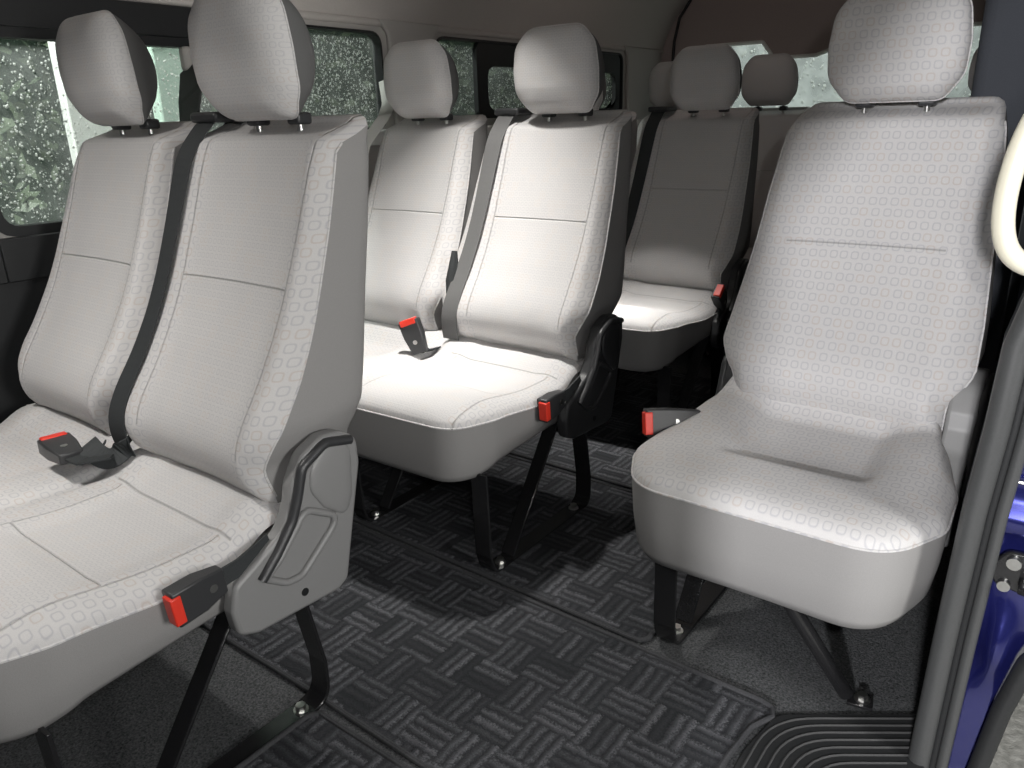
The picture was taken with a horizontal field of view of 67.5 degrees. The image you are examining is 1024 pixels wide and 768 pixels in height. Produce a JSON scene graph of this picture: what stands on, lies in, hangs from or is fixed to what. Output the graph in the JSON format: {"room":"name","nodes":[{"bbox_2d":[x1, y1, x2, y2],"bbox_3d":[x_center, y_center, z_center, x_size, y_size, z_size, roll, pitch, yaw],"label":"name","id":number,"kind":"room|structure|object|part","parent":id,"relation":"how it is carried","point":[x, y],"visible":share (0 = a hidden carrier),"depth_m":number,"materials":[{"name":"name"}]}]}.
{"room":"vehicle interior","nodes":[
{"label":"vehicle interior","id":0,"kind":"room"},
{"bbox_2d":[0,19,661,238],"bbox_3d":[-0.691,-0.438,2.408,0.035,1.340,5.400,12,24,35],"label":"wall","id":1,"kind":"structure","parent":0,"point":[374,149],"depth_m":2.59,"materials":[{"name":"black plastic"}]},
{"bbox_2d":[0,249,8,284],"bbox_3d":[-1.350,-0.408,1.451,0.019,0.548,0.598,12,24,35],"label":"trim","id":2,"kind":"structure","parent":1,"relation":"attached to","point":[3,276],"depth_m":1.75,"materials":[{"name":"black plastic"}]},
{"bbox_2d":[0,277,48,423],"bbox_3d":[-0.695,-0.153,2.449,0.012,0.775,5.300,12,24,35],"label":"trim","id":3,"kind":"structure","parent":1,"relation":"attached to","point":[20,301],"depth_m":1.80,"materials":[{"name":"black plastic"}]},
{"bbox_2d":[0,232,59,282],"bbox_3d":[-0.936,-0.386,2.035,0.019,0.100,0.762,12,24,35],"label":"trim","id":4,"kind":"structure","parent":1,"relation":"attached to","point":[29,257],"depth_m":1.78,"materials":[{"name":"black plastic"}]},
{"bbox_2d":[0,0,190,37],"bbox_3d":[-1.521,-0.628,1.149,0.015,0.074,2.620,12,24,35],"label":"trim","id":5,"kind":"structure","parent":1,"relation":"attached to","point":[147,19],"depth_m":1.81,"materials":[{"name":"black plastic"}]},
{"bbox_2d":[178,46,201,120],"bbox_3d":[-0.764,-0.605,1.856,0.068,0.428,0.496,-7,20,-16],"label":"belt","id":6,"kind":"object","parent":1,"relation":"attached to","point":[190,94],"visible":0.45,"depth_m":1.87,"materials":[{"name":"black fabric"}]},
{"bbox_2d":[0,26,611,236],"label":"window","id":7,"kind":"structure","parent":1,"relation":"in","point":[6,32],"depth_m":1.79,"materials":[{"name":"clear glass"}]},
{"bbox_2d":[304,25,385,128],"bbox_3d":[-0.576,-0.956,2.407,0.042,0.303,0.445,12,24,35],"label":"window","id":8,"kind":"structure","parent":1,"relation":"in","point":[377,52],"depth_m":2.50,"materials":[{"name":"clear glass"}]},
{"bbox_2d":[121,0,663,54],"bbox_3d":[-0.762,-1.032,2.098,0.023,0.024,5.180,12,24,35],"label":"trim","id":9,"kind":"structure","parent":1,"relation":"attached to","point":[309,15],"depth_m":2.45,"materials":[{"name":"black plastic"}]},
{"bbox_2d":[378,19,439,124],"bbox_3d":[-0.342,-1.042,2.664,0.018,0.395,0.296,12,24,35],"label":"trim","id":10,"kind":"structure","parent":1,"relation":"attached to","point":[396,32],"depth_m":2.59,"materials":[{"name":"grey plastic"}]},
{"bbox_2d":[372,120,640,144],"bbox_3d":[0.035,-1.051,3.173,0.035,0.048,2.440,12,24,35],"label":"trim","id":11,"kind":"structure","parent":1,"relation":"attached to","point":[377,141],"depth_m":2.56,"materials":[{"name":"grey plastic"}]},
{"bbox_2d":[436,36,622,117],"bbox_3d":[0.124,-1.294,3.279,0.042,0.282,1.360,12,24,35],"label":"window","id":12,"kind":"structure","parent":1,"relation":"in","point":[486,54],"depth_m":3.00,"materials":[{"name":"clear glass"}]},
{"bbox_2d":[624,46,660,119],"bbox_3d":[0.665,-1.509,3.926,0.018,0.395,0.396,12,24,35],"label":"trim","id":13,"kind":"structure","parent":1,"relation":"attached to","point":[640,62],"depth_m":3.87,"materials":[{"name":"grey plastic"}]},
{"bbox_2d":[0,345,956,767],"bbox_3d":[0.090,0.391,2.090,1.990,0.059,5.400,12,24,35],"label":"floor","id":14,"kind":"structure","parent":0,"point":[750,643],"depth_m":1.48,"materials":[{"name":"grey carpet"}]},
{"bbox_2d":[0,0,368,767],"bbox_3d":[-0.795,-0.028,1.376,0.982,1.247,0.793,12,24,35],"label":"seat","id":15,"kind":"object","parent":14,"relation":"on","point":[190,360],"visible":1,"depth_m":1.29,"materials":[{"name":"fabric"}]},
{"bbox_3d":[-0.857,-0.235,1.647,0.432,0.615,0.344,12,24,35],"label":"backrest","id":16,"kind":"part","parent":15,"relation":"part of","materials":[{"name":"fabric"}]},
{"bbox_3d":[-0.870,0.281,1.401,0.937,0.141,0.565,12,24,35],"label":"seat","id":17,"kind":"part","parent":15,"relation":"part of","materials":[{"name":"grey fabric"}]},
{"bbox_2d":[0,403,280,660],"bbox_3d":[-0.872,0.199,1.373,0.937,0.070,0.565,12,24,35],"label":"seat cushion","id":18,"kind":"object","parent":15,"relation":"on","point":[92,542],"depth_m":1.24,"materials":[{"name":"fabric"}]},
{"bbox_3d":[-0.755,-0.527,1.600,0.012,0.101,0.020,12,24,35],"label":"headrest post","id":19,"kind":"part","parent":15,"relation":"part of","materials":[{"name":"metal"}]},
{"bbox_3d":[-0.496,0.513,1.235,0.046,0.300,0.453,12,24,35],"label":"leg","id":20,"kind":"part","parent":15,"relation":"part of","materials":[{"name":"black paint"}]},
{"bbox_3d":[-0.495,-0.155,1.384,0.486,0.615,0.350,12,24,35],"label":"backrest","id":21,"kind":"part","parent":15,"relation":"part of","materials":[{"name":"fabric"}]},
{"bbox_3d":[-0.457,-0.462,1.387,0.012,0.101,0.020,12,24,35],"label":"headrest post","id":22,"kind":"part","parent":15,"relation":"part of","materials":[{"name":"metal"}]},
{"bbox_3d":[-0.364,-0.441,1.320,0.012,0.101,0.020,12,24,35],"label":"headrest post","id":23,"kind":"part","parent":15,"relation":"part of","materials":[{"name":"metal"}]},
{"bbox_3d":[-0.334,0.195,1.244,0.016,0.194,0.211,12,24,35],"label":"lever","id":24,"kind":"part","parent":15,"relation":"part of","materials":[{"name":"grey plastic"}]},
{"bbox_2d":[234,710,410,767],"bbox_3d":[-0.508,0.847,0.712,0.666,0.012,1.371,12,24,35],"label":"floor mat","id":25,"kind":"object","parent":14,"relation":"on","point":[316,739],"visible":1,"depth_m":1.32,"materials":[{"name":"grey carpet"}]},
{"bbox_2d":[201,523,774,767],"bbox_3d":[-0.290,0.509,1.670,1.597,0.012,0.513,12,24,35],"label":"floor mat","id":26,"kind":"object","parent":14,"relation":"on","point":[446,665],"visible":0.6,"depth_m":1.48,"materials":[{"name":"grey carpet"}]},
{"bbox_2d":[353,454,686,643],"bbox_3d":[-0.076,0.334,2.158,1.316,0.012,0.596,12,24,35],"label":"floor mat","id":27,"kind":"object","parent":14,"relation":"on","point":[593,568],"visible":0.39,"depth_m":1.97,"materials":[{"name":"grey carpet"}]},
{"bbox_2d":[347,23,631,572],"bbox_3d":[-0.248,-0.303,2.124,1.064,1.245,0.856,12,24,35],"label":"seat","id":28,"kind":"object","parent":27,"relation":"on","point":[495,262],"visible":0.88,"depth_m":2.01,"materials":[{"name":"fabric"}]},
{"bbox_3d":[-0.284,0.178,2.183,0.046,0.300,0.453,12,24,35],"label":"leg","id":29,"kind":"part","parent":28,"relation":"part of","materials":[{"name":"black paint"}]},
{"bbox_3d":[-0.299,-0.494,2.347,0.432,0.615,0.344,12,24,35],"label":"backrest","id":30,"kind":"part","parent":28,"relation":"part of","materials":[{"name":"fabric"}]},
{"bbox_3d":[-0.311,0.022,2.100,0.937,0.141,0.565,12,24,35],"label":"seat","id":31,"kind":"part","parent":28,"relation":"part of","materials":[{"name":"grey fabric"}]},
{"bbox_2d":[357,320,584,427],"bbox_3d":[-0.314,-0.060,2.072,0.937,0.070,0.565,12,24,35],"label":"seat cushion","id":32,"kind":"object","parent":28,"relation":"on","point":[439,379],"depth_m":1.92,"materials":[{"name":"fabric"}]},
{"bbox_3d":[0.062,0.254,1.935,0.046,0.300,0.453,12,24,35],"label":"leg","id":33,"kind":"part","parent":28,"relation":"part of","materials":[{"name":"black paint"}]},
{"bbox_3d":[0.064,-0.414,2.083,0.486,0.615,0.350,12,24,35],"label":"backrest","id":34,"kind":"part","parent":28,"relation":"part of","materials":[{"name":"fabric"}]},
{"bbox_3d":[0.224,-0.064,1.943,0.016,0.194,0.211,12,24,35],"label":"lever","id":35,"kind":"part","parent":28,"relation":"part of","materials":[{"name":"grey plastic"}]},
{"bbox_2d":[509,369,710,489],"bbox_3d":[0.414,0.106,2.772,1.316,0.012,1.040,12,24,35],"label":"floor mat","id":36,"kind":"object","parent":14,"relation":"on","point":[612,445],"visible":0.13,"depth_m":2.60,"materials":[{"name":"grey carpet"}]},
{"bbox_2d":[592,44,759,408],"bbox_3d":[0.322,-0.545,2.775,0.982,1.247,0.793,12,24,35],"label":"seat","id":37,"kind":"object","parent":36,"relation":"on","point":[694,166],"visible":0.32,"depth_m":2.67,"materials":[{"name":"fabric"}]},
{"bbox_3d":[0.260,-0.753,3.046,0.432,0.615,0.344,12,24,35],"label":"backrest","id":38,"kind":"part","parent":37,"relation":"part of","materials":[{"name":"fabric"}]},
{"bbox_3d":[0.247,-0.236,2.800,0.937,0.141,0.565,12,24,35],"label":"seat","id":39,"kind":"part","parent":37,"relation":"part of","materials":[{"name":"grey fabric"}]},
{"bbox_2d":[612,279,726,330],"bbox_3d":[0.245,-0.319,2.771,0.937,0.070,0.565,12,24,35],"label":"seat cushion","id":40,"kind":"object","parent":37,"relation":"on","point":[643,304],"depth_m":2.61,"materials":[{"name":"fabric"}]},
{"bbox_3d":[0.621,-0.005,2.634,0.046,0.300,0.453,12,24,35],"label":"leg","id":41,"kind":"part","parent":37,"relation":"part of","materials":[{"name":"black paint"}]},
{"bbox_3d":[0.622,-0.673,2.782,0.486,0.615,0.350,12,24,35],"label":"backrest","id":42,"kind":"part","parent":37,"relation":"part of","materials":[{"name":"fabric"}]},
{"bbox_3d":[0.783,-0.323,2.643,0.016,0.194,0.211,12,24,35],"label":"lever","id":43,"kind":"part","parent":37,"relation":"part of","materials":[{"name":"grey plastic"}]},
{"bbox_2d":[636,48,977,357],"bbox_3d":[1.173,-0.748,3.261,1.824,1.264,0.793,12,24,35],"label":"seat","id":44,"kind":"object","parent":14,"relation":"on","point":[767,79],"visible":0.16,"depth_m":3.44,"materials":[{"name":"fabric"}]},
{"bbox_3d":[0.753,-1.026,3.792,0.432,0.615,0.344,12,24,35],"label":"backrest","id":45,"kind":"part","parent":44,"relation":"part of","materials":[{"name":"fabric"}]},
{"bbox_3d":[0.957,-0.312,3.493,0.046,0.300,0.453,12,24,35],"label":"leg","id":46,"kind":"part","parent":44,"relation":"part of","materials":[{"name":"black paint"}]},
{"bbox_2d":[743,247,752,259],"bbox_3d":[1.112,-0.510,3.248,1.820,0.070,0.565,12,24,35],"label":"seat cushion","id":47,"kind":"object","parent":44,"relation":"on","point":[748,254],"depth_m":3.45,"materials":[{"name":"fabric"}]},
{"bbox_3d":[1.129,-0.944,3.522,0.432,0.615,0.344,12,24,35],"label":"backrest","id":48,"kind":"part","parent":44,"relation":"part of","materials":[{"name":"fabric"}]},
{"bbox_2d":[631,0,1007,710],"bbox_3d":[0.584,-0.098,1.459,0.580,1.247,0.727,12,24,35],"label":"seat","id":49,"kind":"object","parent":14,"relation":"on","point":[825,474],"visible":0.98,"depth_m":1.44,"materials":[{"name":"fabric"}]},
{"bbox_3d":[0.434,0.335,1.668,0.046,0.300,0.453,12,24,35],"label":"leg","id":50,"kind":"part","parent":49,"relation":"part of","materials":[{"name":"black paint"}]},
{"bbox_3d":[0.471,0.013,1.700,0.016,0.194,0.211,12,24,35],"label":"lever","id":51,"kind":"part","parent":49,"relation":"part of","materials":[{"name":"grey plastic"}]},
{"bbox_3d":[0.552,0.209,1.486,0.545,0.181,0.555,12,24,35],"label":"seat","id":52,"kind":"part","parent":49,"relation":"part of","materials":[{"name":"grey fabric"}]},
{"bbox_2d":[633,376,956,549],"bbox_3d":[0.548,0.087,1.444,0.545,0.116,0.555,12,24,35],"label":"seat cushion","id":53,"kind":"object","parent":49,"relation":"on","point":[828,463],"depth_m":1.38,"materials":[{"name":"fabric"}]},
{"bbox_3d":[0.636,0.577,1.398,0.043,0.006,0.038,8,21,25],"label":"foot plate","id":54,"kind":"part","parent":49,"relation":"part of","materials":[{"name":"black paint"}]},
{"bbox_3d":[0.724,-0.561,1.573,0.012,0.101,0.020,12,24,35],"label":"headrest post","id":55,"kind":"part","parent":49,"relation":"part of","materials":[{"name":"metal"}]},
{"bbox_3d":[0.714,-0.250,1.553,0.471,0.615,0.347,12,24,35],"label":"backrest","id":56,"kind":"part","parent":49,"relation":"part of","materials":[{"name":"fabric"}]},
{"bbox_3d":[0.817,-0.541,1.507,0.012,0.101,0.020,12,24,35],"label":"headrest post","id":57,"kind":"part","parent":49,"relation":"part of","materials":[{"name":"metal"}]},
{"bbox_3d":[0.846,0.088,1.389,0.016,0.194,0.211,12,24,35],"label":"lever","id":58,"kind":"part","parent":49,"relation":"part of","materials":[{"name":"grey plastic"}]},
{"bbox_2d":[733,714,923,767],"bbox_3d":[0.116,0.816,0.751,0.253,0.011,1.784,12,24,35],"label":"step cover","id":59,"kind":"structure","parent":14,"relation":"on","point":[788,740],"depth_m":1.30,"materials":[{"name":"black rubber"}]},
{"bbox_2d":[290,0,688,49],"bbox_3d":[0.008,-1.044,1.478,1.997,0.405,5.180,12,24,35],"label":"ceiling","id":60,"kind":"structure","parent":0,"point":[634,23],"depth_m":3.07,"materials":[{"name":"grey fabric"}]},
{"bbox_2d":[661,0,985,109],"bbox_3d":[1.584,-1.141,3.661,2.000,1.720,0.040,12,24,35],"label":"ceiling","id":61,"kind":"structure","parent":0,"point":[791,27],"depth_m":3.70,"materials":[{"name":"grey fabric"}]},
{"bbox_2d":[671,0,691,60],"bbox_3d":[0.927,-1.802,3.903,0.246,0.450,0.018,12,24,35],"label":"trim","id":62,"kind":"structure","parent":61,"relation":"attached to","point":[689,1],"depth_m":3.94,"materials":[{"name":"black plastic"}]},
{"bbox_2d":[707,21,981,107],"bbox_3d":[1.512,-1.448,3.607,1.440,0.420,0.066,12,24,35],"label":"window","id":63,"kind":"structure","parent":61,"relation":"in","point":[762,42],"depth_m":3.69,"materials":[{"name":"clear glass"}]},
{"bbox_2d":[1015,275,1023,308],"bbox_3d":[1.718,-0.603,2.341,0.040,1.560,2.520,12,24,35],"label":"wall","id":64,"kind":"structure","parent":0,"point":[1021,287],"depth_m":1.43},
{"bbox_2d":[908,114,1023,767],"bbox_3d":[0.884,-0.007,1.152,0.322,1.861,0.635,12,24,35],"label":"door","id":65,"kind":"structure","parent":64,"relation":"in","point":[973,683],"depth_m":1.13,"materials":[{"name":"blue paint"}]},
{"bbox_3d":[0.669,-0.278,0.904,0.166,0.336,0.062,-3,19,-3],"label":"grab handle","id":66,"kind":"part","parent":65,"relation":"part of","materials":[{"name":"beige plastic"}]},
{"bbox_2d":[995,208,1023,360],"bbox_3d":[0.934,-0.492,1.323,0.046,0.940,0.002,-11,21,-25],"label":"belt","id":67,"kind":"object","parent":65,"relation":"hanging from","point":[1015,279],"visible":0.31,"depth_m":1.43,"materials":[{"name":"black fabric"}]},
{"bbox_2d":[971,0,1023,372],"bbox_3d":[1.262,-0.476,1.952,0.200,1.600,0.320,12,24,35],"label":"trim","id":68,"kind":"structure","parent":64,"relation":"attached to","point":[999,67],"depth_m":1.76,"materials":[{"name":"grey plastic"}]},
{"label":"outside","id":69,"kind":"structure","parent":0,"visible":0},
{"bbox_2d":[990,652,1023,767],"bbox_3d":[1.477,0.315,3.886,18.000,0.070,18.000,12,24,35],"label":"ground","id":70,"kind":"structure","parent":69,"point":[1010,751],"depth_m":1.99,"materials":[{"name":"grey concrete"}]},
{"bbox_2d":[47,41,111,167],"bbox_3d":[-1.484,-0.441,2.883,0.090,2.180,0.185,12,24,35],"label":"board","id":71,"kind":"object","parent":70,"relation":"on","point":[81,128],"visible":0.02,"depth_m":2.66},
{"bbox_2d":[147,47,183,121],"bbox_3d":[-1.287,-0.882,2.962,0.100,2.950,0.165,12,24,35],"label":"post","id":72,"kind":"object","parent":70,"relation":"on","point":[163,116],"visible":0.02,"depth_m":2.85,"materials":[{"name":"white"}]},
{"bbox_2d":[0,29,611,224],"bbox_3d":[-0.881,-1.531,4.413,0.801,3.181,8.060,12,24,35],"label":"trees outside","id":73,"kind":"object","parent":70,"relation":"on","point":[7,127],"visible":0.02,"depth_m":3.15,"materials":[{"name":"green plant"}]}
]}

